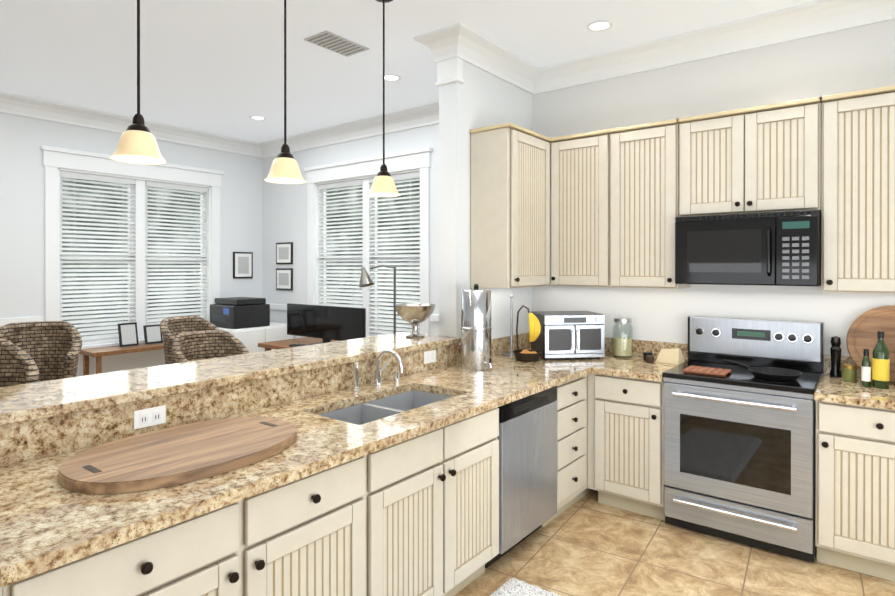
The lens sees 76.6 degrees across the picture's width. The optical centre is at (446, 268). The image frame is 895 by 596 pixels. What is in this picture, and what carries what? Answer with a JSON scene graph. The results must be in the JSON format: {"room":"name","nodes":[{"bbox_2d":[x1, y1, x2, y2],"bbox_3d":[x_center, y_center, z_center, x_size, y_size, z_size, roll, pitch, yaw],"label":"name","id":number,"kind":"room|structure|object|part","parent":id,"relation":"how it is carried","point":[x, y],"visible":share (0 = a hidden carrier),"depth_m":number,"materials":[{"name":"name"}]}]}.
{"room":"kitchen","nodes":[
{"label":"kitchen","id":0,"kind":"room"},
{"bbox_2d":[0,112,262,376],"bbox_3d":[-4.412,-0.019,4.844,0.150,3.130,6.750,0,0,38],"label":"wall","id":1,"kind":"structure","parent":0,"point":[23,139],"depth_m":5.56,"materials":[{"name":"white paint"}]},
{"bbox_2d":[0,316,42,325],"bbox_3d":[-4.342,1.001,4.793,0.025,1.090,6.450,0,0,38],"label":"trim","id":2,"kind":"structure","parent":1,"relation":"attached to","point":[3,321],"depth_m":5.26,"materials":[{"name":"white wood"}]},
{"bbox_2d":[40,145,223,358],"bbox_3d":[-3.340,-0.136,6.181,0.210,2.075,1.878,0,0,38],"label":"window","id":3,"kind":"structure","parent":1,"relation":"in","point":[56,160],"depth_m":6.14,"materials":[{"name":"white"}]},
{"bbox_3d":[-3.383,-0.111,6.215,0.040,1.705,1.548,0,0,38],"label":"window sash","id":4,"kind":"part","parent":3,"relation":"part of","materials":[{"name":"white wood"}]},
{"bbox_2d":[60,171,206,341],"bbox_3d":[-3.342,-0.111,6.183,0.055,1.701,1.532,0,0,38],"label":"window blinds","id":5,"kind":"object","parent":3,"relation":"attached to","point":[74,175],"visible":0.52,"depth_m":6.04,"materials":[{"name":"white plastic"}]},
{"bbox_2d":[0,91,267,157],"bbox_3d":[-4.257,-1.503,4.815,0.124,0.163,6.300,0,0,38],"label":"crown molding","id":6,"kind":"structure","parent":1,"relation":"attached to","point":[14,104],"depth_m":5.84,"materials":[{"name":"white wood"}]},
{"bbox_2d":[233,252,252,277],"bbox_3d":[-2.551,-0.041,7.108,0.021,0.330,0.270,0,0,38],"label":"picture frame","id":7,"kind":"object","parent":1,"relation":"attached to","point":[242,264],"visible":1,"depth_m":7.10,"materials":[{"name":"black"}]},
{"bbox_2d":[263,123,438,338],"bbox_3d":[-0.771,-0.023,6.201,3.950,3.130,0.150,0,0,38],"label":"wall","id":8,"kind":"structure","parent":0,"point":[285,212],"depth_m":6.84,"materials":[{"name":"white paint"}]},
{"bbox_2d":[276,242,292,263],"bbox_3d":[-2.016,-0.188,7.052,0.320,0.270,0.021,0,0,38],"label":"picture frame","id":9,"kind":"object","parent":8,"relation":"attached to","point":[284,252],"visible":0.98,"depth_m":7.03,"materials":[{"name":"black"}]},
{"bbox_2d":[276,268,292,289],"bbox_3d":[-2.016,0.134,7.053,0.320,0.270,0.021,0,0,38],"label":"picture frame","id":10,"kind":"object","parent":8,"relation":"attached to","point":[284,278],"visible":0.96,"depth_m":7.03,"materials":[{"name":"black"}]},
{"bbox_2d":[260,102,438,156],"bbox_3d":[-0.796,-1.506,6.042,3.800,0.163,0.124,0,0,38],"label":"crown molding","id":11,"kind":"structure","parent":8,"relation":"attached to","point":[425,115],"depth_m":6.18,"materials":[{"name":"white"}]},
{"bbox_2d":[266,303,438,321],"bbox_3d":[-0.813,0.997,6.126,3.920,1.090,0.025,0,0,38],"label":"trim","id":12,"kind":"structure","parent":8,"relation":"attached to","point":[433,318],"depth_m":7.04,"materials":[{"name":"white"}]},
{"bbox_2d":[304,147,431,336],"bbox_3d":[-0.877,-0.148,6.244,1.940,2.100,0.210,0,0,38],"label":"window","id":13,"kind":"structure","parent":8,"relation":"in","point":[402,162],"depth_m":6.22,"materials":[{"name":"white"}]},
{"bbox_2d":[318,171,419,335],"bbox_3d":[-0.875,-0.123,6.246,1.594,1.726,0.055,0,0,38],"label":"window blinds","id":14,"kind":"object","parent":13,"relation":"attached to","point":[411,175],"visible":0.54,"depth_m":6.16,"materials":[{"name":"white plastic"}]},
{"bbox_3d":[-0.843,-0.123,6.288,1.610,1.730,0.040,0,0,38],"label":"window sash","id":15,"kind":"part","parent":13,"relation":"part of","materials":[{"name":"white wood"}]},
{"bbox_2d":[0,0,817,142],"bbox_3d":[-1.215,-1.637,2.368,8.230,0.120,6.750,0,0,38],"label":"ceiling","id":16,"kind":"structure","parent":0,"point":[213,66],"depth_m":4.05,"materials":[{"name":"white paint"}]},
{"bbox_2d":[110,0,165,163],"bbox_3d":[-1.193,-0.998,2.195,0.194,1.154,0.194,0,0,38],"label":"pendant light","id":17,"kind":"object","parent":16,"relation":"hanging from","point":[137,144],"visible":1,"depth_m":2.17,"materials":[{"name":"beige glass"}]},
{"bbox_2d":[249,116,265,119],"bbox_3d":[-1.982,-1.584,5.963,0.170,0.005,0.170,0,0,38],"label":"recessed light","id":18,"kind":"object","parent":16,"relation":"in","point":[257,117],"visible":0.96,"depth_m":5.95,"materials":[{"name":"white"}]},
{"bbox_2d":[265,0,305,183],"bbox_3d":[-0.777,-1.000,2.733,0.194,1.154,0.194,0,0,38],"label":"pendant light","id":19,"kind":"object","parent":16,"relation":"hanging from","point":[284,168],"visible":1,"depth_m":2.71,"materials":[{"name":"beige glass"}]},
{"bbox_2d":[304,30,368,56],"bbox_3d":[-0.767,-1.576,3.987,0.240,0.008,0.400,0,0,38],"label":"ceiling vent","id":20,"kind":"object","parent":16,"relation":"in","point":[331,41],"visible":1,"depth_m":3.96,"materials":[{"name":"grey metal"}]},
{"bbox_2d":[367,0,399,196],"bbox_3d":[-0.361,-1.001,3.271,0.194,1.154,0.194,0,0,38],"label":"pendant light","id":21,"kind":"object","parent":16,"relation":"hanging from","point":[383,184],"visible":1,"depth_m":3.26,"materials":[{"name":"beige glass"}]},
{"bbox_2d":[381,74,400,80],"bbox_3d":[-0.458,-1.580,4.697,0.170,0.005,0.170,0,0,38],"label":"recessed light","id":22,"kind":"object","parent":16,"relation":"in","point":[391,77],"visible":0.88,"depth_m":4.69,"materials":[{"name":"white"}]},
{"bbox_2d":[586,20,612,31],"bbox_3d":[0.997,-1.577,3.685,0.170,0.005,0.170,0,0,38],"label":"recessed light","id":23,"kind":"object","parent":16,"relation":"in","point":[598,25],"visible":1,"depth_m":3.68,"materials":[{"name":"white"}]},
{"bbox_2d":[439,61,532,344],"bbox_3d":[0.330,-0.017,4.274,0.150,3.130,1.049,0,0,38],"label":"wall column","id":24,"kind":"structure","parent":0,"point":[479,98],"depth_m":3.90,"materials":[{"name":"white paint"}]},
{"bbox_2d":[414,32,444,86],"bbox_3d":[0.219,-1.420,4.342,0.133,0.325,1.273,0,0,38],"label":"crown molding","id":25,"kind":"structure","parent":24,"relation":"attached to","point":[431,40],"depth_m":3.86,"materials":[{"name":"white wood"}]},
{"bbox_2d":[440,22,539,94],"bbox_3d":[0.350,-1.419,4.088,0.144,0.325,1.033,0,0,38],"label":"crown molding","id":26,"kind":"structure","parent":24,"relation":"attached to","point":[453,47],"depth_m":3.93,"materials":[{"name":"white wood"}]},
{"bbox_2d":[470,122,550,287],"bbox_3d":[0.482,-0.415,4.052,0.351,1.093,0.599,0,0,38],"label":"upper cabinet","id":27,"kind":"object","parent":24,"relation":"attached to","point":[510,205],"visible":1,"depth_m":3.87,"materials":[{"name":"beige wood"}]},
{"bbox_2d":[454,490,894,595],"bbox_3d":[-1.215,1.613,2.378,8.230,0.120,6.750,0,0,38],"label":"floor","id":28,"kind":"structure","parent":0,"point":[587,544],"depth_m":2.95,"materials":[{"name":"tile"}]},
{"bbox_2d":[0,338,38,386],"bbox_3d":[-1.992,0.935,2.414,0.413,1.239,0.418,0,0,30],"label":"bar chair","id":29,"kind":"object","parent":28,"relation":"on","point":[18,365],"visible":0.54,"depth_m":2.57,"materials":[{"name":"beige wicker"}]},
{"bbox_2d":[0,321,81,381],"bbox_3d":[-2.235,0.928,3.084,0.428,1.249,0.419,0,0,-32],"label":"bar chair","id":30,"kind":"object","parent":28,"relation":"on","point":[52,349],"visible":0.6,"depth_m":3.22,"materials":[{"name":"beige wicker"}]},
{"bbox_2d":[79,343,163,375],"bbox_3d":[-3.153,1.173,5.960,0.380,0.740,1.150,0,0,38],"label":"console table","id":31,"kind":"object","parent":28,"relation":"on","point":[98,353],"visible":0.27,"depth_m":5.62,"materials":[{"name":"brown wood"}]},
{"bbox_2d":[118,322,138,346],"bbox_3d":[-3.272,0.681,5.829,0.069,0.238,0.180,0,0,38],"label":"framed picture","id":32,"kind":"object","parent":31,"relation":"on","point":[128,334],"depth_m":5.82,"materials":[{"name":"black"}]},
{"bbox_2d":[143,324,162,344],"bbox_3d":[-3.116,0.700,6.025,0.060,0.199,0.180,0,0,38],"label":"framed picture","id":33,"kind":"object","parent":31,"relation":"on","point":[152,333],"depth_m":6.01,"materials":[{"name":"black"}]},
{"bbox_2d":[0,489,271,595],"bbox_3d":[-1.010,1.119,1.694,0.630,0.872,0.660,0,0,38],"label":"base cabinet","id":34,"kind":"object","parent":28,"relation":"on","point":[227,550],"depth_m":1.56,"materials":[{"name":"beige wood"}]},
{"bbox_2d":[0,332,612,587],"bbox_3d":[-0.109,0.692,2.917,0.810,0.379,3.731,0,0,38],"label":"countertop","id":35,"kind":"structure","parent":34,"relation":"on","point":[48,521],"depth_m":2.10,"materials":[{"name":"beige stone"}]},
{"bbox_2d":[58,417,296,493],"bbox_3d":[-0.884,0.623,1.961,0.530,0.033,0.770,0,0,38],"label":"cutting board","id":36,"kind":"object","parent":35,"relation":"on","point":[173,456],"visible":1,"depth_m":1.85,"materials":[{"name":"brown wood"}]},
{"bbox_2d":[352,349,404,390],"bbox_3d":[-0.315,0.535,3.030,0.209,0.204,0.348,0,0,38],"label":"chrome faucet","id":37,"kind":"object","parent":35,"relation":"on","point":[378,377],"visible":1,"depth_m":3.05,"materials":[{"name":"silver metal"}]},
{"bbox_2d":[319,390,450,424],"bbox_3d":[-0.268,0.780,2.734,0.376,0.204,0.771,0,0,38],"label":"sink","id":38,"kind":"object","parent":35,"relation":"in","point":[360,414],"depth_m":2.85,"materials":[{"name":"grey metal"}]},
{"bbox_2d":[460,284,491,370],"bbox_3d":[0.202,0.366,3.585,0.233,0.536,0.202,0,0,38],"label":"urn","id":39,"kind":"object","parent":35,"relation":"on","point":[476,327],"visible":1,"depth_m":3.51,"materials":[{"name":"silver metal"}]},
{"bbox_2d":[501,295,513,355],"bbox_3d":[0.480,0.413,4.167,0.150,0.439,0.150,0,0,38],"label":"paper towel holder","id":40,"kind":"object","parent":35,"relation":"on","point":[508,353],"visible":0.81,"depth_m":4.16,"materials":[{"name":"silver metal"}]},
{"bbox_2d":[513,305,540,361],"bbox_3d":[0.556,0.443,3.906,0.192,0.381,0.192,0,0,38],"label":"basket","id":41,"kind":"object","parent":35,"relation":"on","point":[530,355],"visible":0.98,"depth_m":3.85,"materials":[{"name":"grey metal"}]},
{"bbox_2d":[531,311,604,359],"bbox_3d":[0.873,0.477,4.075,0.440,0.312,0.374,0,0,-7],"label":"toaster oven","id":42,"kind":"object","parent":35,"relation":"on","point":[571,334],"visible":0.96,"depth_m":3.93,"materials":[{"name":"grey metal"}]},
{"bbox_2d":[613,317,632,357],"bbox_3d":[1.267,0.492,4.065,0.140,0.282,0.140,0,0,38],"label":"glass jar","id":43,"kind":"object","parent":35,"relation":"on","point":[622,346],"visible":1,"depth_m":4.02,"materials":[{"name":"beige"}]},
{"bbox_2d":[160,316,219,364],"bbox_3d":[-1.684,0.941,3.793,0.413,1.219,0.418,0,0,28],"label":"bar chair","id":44,"kind":"object","parent":28,"relation":"on","point":[171,328],"visible":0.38,"depth_m":3.85,"materials":[{"name":"beige wicker"}]},
{"bbox_2d":[172,330,248,362],"bbox_3d":[-1.343,0.962,3.253,0.413,1.179,0.418,0,0,43],"label":"bar chair","id":45,"kind":"object","parent":28,"relation":"on","point":[196,345],"visible":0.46,"depth_m":3.38,"materials":[{"name":"beige wicker"}]},
{"bbox_2d":[218,322,293,352],"bbox_3d":[-2.367,1.110,6.774,0.668,0.860,0.840,0,0,38],"label":"base cabinet","id":46,"kind":"object","parent":28,"relation":"on","point":[251,338],"visible":0.25,"depth_m":6.52,"materials":[{"name":"white wood"}]},
{"bbox_2d":[210,297,269,328],"bbox_3d":[-2.433,0.515,6.677,0.520,0.328,0.472,0,0,38],"label":"printer","id":47,"kind":"object","parent":46,"relation":"on","point":[238,312],"visible":0.88,"depth_m":6.51,"materials":[{"name":"black plastic"}]},
{"bbox_2d":[258,337,337,350],"bbox_3d":[-1.095,1.163,5.778,1.600,0.760,0.820,0,0,38],"label":"desk","id":48,"kind":"object","parent":28,"relation":"on","point":[276,345],"visible":0.19,"depth_m":5.99,"materials":[{"name":"brown wood"}]},
{"bbox_2d":[289,343,307,346],"bbox_3d":[-1.368,0.773,5.603,0.440,0.018,0.130,0,0,38],"label":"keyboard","id":49,"kind":"object","parent":48,"relation":"on","point":[295,345],"visible":0.29,"depth_m":5.66,"materials":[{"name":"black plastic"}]},
{"bbox_2d":[287,303,365,344],"bbox_3d":[-1.223,0.580,5.774,1.180,0.404,0.220,0,0,38],"label":"monitor","id":50,"kind":"object","parent":48,"relation":"on","point":[326,324],"visible":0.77,"depth_m":5.71,"materials":[{"name":"black"}]},
{"bbox_2d":[272,452,375,595],"bbox_3d":[-0.693,1.118,2.104,0.630,0.872,0.538,0,0,38],"label":"base cabinet","id":51,"kind":"object","parent":28,"relation":"on","point":[324,522],"depth_m":1.96,"materials":[{"name":"beige wood"}]},
{"bbox_2d":[359,265,395,332],"bbox_3d":[-0.571,0.756,5.107,0.551,1.578,0.260,0,0,38],"label":"floor lamp","id":52,"kind":"object","parent":28,"relation":"on","point":[366,280],"visible":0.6,"depth_m":5.17,"materials":[{"name":"silver metal"}]},
{"bbox_2d":[485,386,556,567],"bbox_3d":[0.239,1.111,3.256,0.574,0.856,0.612,0,0,38],"label":"dishwasher","id":53,"kind":"object","parent":28,"relation":"on","point":[527,437],"visible":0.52,"depth_m":3.04,"materials":[{"name":"silver metal"}]},
{"bbox_2d":[490,577,559,595],"bbox_3d":[0.187,1.532,2.147,0.620,0.036,1.250,0,0,38],"label":"shag rug","id":54,"kind":"object","parent":28,"relation":"on","point":[513,586],"visible":0.98,"depth_m":2.67,"materials":[{"name":"white fabric"}]},
{"bbox_2d":[468,376,585,527],"bbox_3d":[0.531,1.113,3.688,0.630,0.872,0.420,0,0,38],"label":"base cabinet","id":55,"kind":"object","parent":28,"relation":"on","point":[483,428],"depth_m":3.35,"materials":[{"name":"beige wood"}]},
{"bbox_2d":[573,373,604,503],"bbox_3d":[0.852,1.112,4.120,0.861,0.872,0.654,0,0,38],"label":"base cabinet","id":56,"kind":"object","parent":28,"relation":"on","point":[595,383],"depth_m":3.68,"materials":[{"name":"beige wood"}]},
{"bbox_2d":[605,375,664,519],"bbox_3d":[1.313,1.113,3.781,0.443,0.872,0.626,0,0,38],"label":"base cabinet","id":57,"kind":"object","parent":28,"relation":"on","point":[634,408],"depth_m":3.51,"materials":[{"name":"beige wood"}]},
{"bbox_2d":[596,339,687,381],"bbox_3d":[1.317,0.597,3.760,0.417,0.155,0.653,0,0,38],"label":"countertop","id":58,"kind":"structure","parent":57,"relation":"on","point":[635,367],"depth_m":3.82,"materials":[{"name":"beige stone"}]},
{"bbox_2d":[643,353,653,362],"bbox_3d":[1.373,0.611,3.819,0.056,0.045,0.055,0,0,38],"label":"tin","id":59,"kind":"object","parent":58,"relation":"on","point":[648,357],"depth_m":3.80,"materials":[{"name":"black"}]},
{"bbox_2d":[656,349,684,364],"bbox_3d":[1.509,0.584,3.814,0.100,0.100,0.160,0,0,-42],"label":"paper bag","id":60,"kind":"object","parent":58,"relation":"on","point":[672,356],"visible":0.86,"depth_m":3.78,"materials":[{"name":"beige paper"}]},
{"bbox_2d":[662,316,823,562],"bbox_3d":[1.766,0.930,3.375,0.762,1.211,0.685,0,0,38],"label":"range","id":61,"kind":"object","parent":28,"relation":"on","point":[739,454],"visible":0.79,"depth_m":3.19,"materials":[{"name":"silver metal"}]},
{"bbox_2d":[683,365,731,376],"bbox_3d":[1.546,0.608,3.357,0.230,0.018,0.180,0,0,38],"label":"board","id":62,"kind":"object","parent":61,"relation":"on","point":[707,370],"visible":1,"depth_m":3.32,"materials":[{"name":"brown wood"}]},
{"bbox_2d":[722,359,802,381],"bbox_3d":[1.790,0.585,3.243,0.426,0.066,0.266,0,0,38],"label":"frying pan","id":63,"kind":"object","parent":61,"relation":"on","point":[775,374],"visible":1,"depth_m":3.24,"materials":[{"name":"black metal"}]},
{"bbox_2d":[815,401,894,581],"bbox_3d":[2.307,1.116,3.013,0.530,0.872,0.626,0,0,38],"label":"base cabinet","id":64,"kind":"object","parent":28,"relation":"on","point":[855,492],"depth_m":2.83,"materials":[{"name":"beige wood"}]},
{"bbox_2d":[814,355,894,409],"bbox_3d":[2.718,0.600,2.677,1.594,0.155,0.653,0,0,38],"label":"countertop","id":65,"kind":"structure","parent":64,"relation":"on","point":[830,389],"depth_m":2.91,"materials":[{"name":"beige stone"}]},
{"bbox_2d":[830,336,841,377],"bbox_3d":[2.282,0.515,3.318,0.058,0.240,0.058,0,0,38],"label":"pepper mill","id":66,"kind":"object","parent":65,"relation":"on","point":[835,353],"visible":1,"depth_m":3.30,"materials":[{"name":"black wood"}]},
{"bbox_2d":[843,364,871,383],"bbox_3d":[2.305,0.590,3.168,0.066,0.092,0.148,0,0,-38],"label":"jars","id":67,"kind":"object","parent":65,"relation":"on","point":[849,372],"visible":0.62,"depth_m":3.17,"materials":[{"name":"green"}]},
{"bbox_2d":[861,349,870,386],"bbox_3d":[2.270,0.536,3.062,0.041,0.200,0.041,0,0,38],"label":"slim bottle","id":68,"kind":"object","parent":65,"relation":"on","point":[866,372],"visible":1,"depth_m":3.05,"materials":[{"name":"green glass"}]},
{"bbox_2d":[846,306,894,382],"bbox_3d":[2.494,0.415,3.158,0.430,0.434,0.104,0,0,38],"label":"round board","id":69,"kind":"object","parent":65,"relation":"on","point":[865,327],"visible":0.75,"depth_m":3.22,"materials":[{"name":"brown wood"}]},
{"bbox_2d":[872,331,889,388],"bbox_3d":[2.320,0.486,3.023,0.073,0.300,0.073,0,0,38],"label":"wine bottle","id":70,"kind":"object","parent":65,"relation":"on","point":[880,367],"visible":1,"depth_m":3.00,"materials":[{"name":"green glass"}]},
{"bbox_2d":[533,19,894,373],"bbox_3d":[2.349,-0.015,3.631,4.130,3.130,0.400,0,0,38],"label":"wall","id":71,"kind":"structure","parent":0,"point":[849,60],"depth_m":3.78,"materials":[{"name":"white paint"}]},
{"bbox_2d":[548,137,559,285],"bbox_3d":[0.768,-0.416,4.391,0.390,1.092,0.321,0,0,38],"label":"upper cabinet","id":72,"kind":"object","parent":71,"relation":"attached to","point":[555,142],"depth_m":4.16,"materials":[{"name":"beige wood"}]},
{"bbox_2d":[560,127,619,287],"bbox_3d":[1.076,-0.415,4.152,0.518,1.092,0.321,0,0,38],"label":"upper cabinet","id":73,"kind":"object","parent":71,"relation":"attached to","point":[589,161],"depth_m":4.00,"materials":[{"name":"beige wood"}]},
{"bbox_2d":[620,116,691,288],"bbox_3d":[1.403,-0.415,3.900,0.608,1.092,0.321,0,0,38],"label":"upper cabinet","id":74,"kind":"object","parent":71,"relation":"attached to","point":[621,198],"depth_m":3.74,"materials":[{"name":"beige wood"}]},
{"bbox_2d":[540,0,894,92],"bbox_3d":[2.137,-1.498,3.459,3.700,0.163,0.124,0,0,38],"label":"crown molding","id":75,"kind":"structure","parent":71,"relation":"attached to","point":[819,17],"depth_m":3.72,"materials":[{"name":"white wood"}]},
{"bbox_2d":[692,96,823,215],"bbox_3d":[1.886,-0.645,3.526,0.765,0.629,0.321,0,0,38],"label":"upper cabinet","id":76,"kind":"object","parent":71,"relation":"attached to","point":[765,158],"depth_m":3.35,"materials":[{"name":"beige wood"}]},
{"bbox_2d":[675,210,820,285],"bbox_3d":[1.849,-0.113,3.479,0.758,0.422,0.444,0,0,38],"label":"microwave","id":77,"kind":"object","parent":76,"relation":"attached to","point":[776,249],"visible":0.98,"depth_m":3.31,"materials":[{"name":"black"}]},
{"bbox_2d":[821,85,894,293],"bbox_3d":[2.400,-0.412,3.129,0.687,1.092,0.321,0,0,38],"label":"upper cabinet","id":78,"kind":"object","parent":71,"relation":"attached to","point":[858,217],"depth_m":3.06,"materials":[{"name":"beige wood"}]},
{"label":"outside","id":79,"kind":"structure","parent":0,"visible":0},
{"bbox_2d":[326,178,419,332],"bbox_3d":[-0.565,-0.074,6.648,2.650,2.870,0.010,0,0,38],"label":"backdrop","id":80,"kind":"structure","parent":79,"point":[415,190],"depth_m":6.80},
{"bbox_3d":[-0.807,1.028,2.805,0.150,1.048,2.668,0,0,38],"label":"wall","id":81,"kind":"structure","parent":0,"visible":0},
{"bbox_2d":[134,405,165,429],"bbox_3d":[-1.148,0.577,2.197,0.007,0.070,0.120,0,0,38],"label":"electrical outlet plate","id":82,"kind":"object","parent":81,"relation":"attached to","point":[148,417],"visible":1,"depth_m":2.19,"materials":[{"name":"white plastic"}]},
{"bbox_2d":[0,332,460,425],"bbox_3d":[-0.936,0.482,2.863,0.515,0.037,2.724,0,0,38],"label":"bar","id":83,"kind":"object","parent":81,"relation":"on","point":[33,401],"visible":0.9,"depth_m":2.46,"materials":[{"name":"beige stone"}]},
{"bbox_2d":[395,303,435,337],"bbox_3d":[-0.209,0.352,3.815,0.280,0.215,0.280,0,0,38],"label":"pedestal bowl","id":84,"kind":"object","parent":83,"relation":"on","point":[415,315],"visible":1,"depth_m":3.74,"materials":[{"name":"grey metal"}]},
{"bbox_2d":[424,350,435,363],"bbox_3d":[-0.101,0.554,3.551,0.008,0.076,0.115,0,0,38],"label":"switch plate","id":85,"kind":"object","parent":81,"relation":"attached to","point":[429,356],"visible":1,"depth_m":3.55,"materials":[{"name":"white plastic"}]}
]}

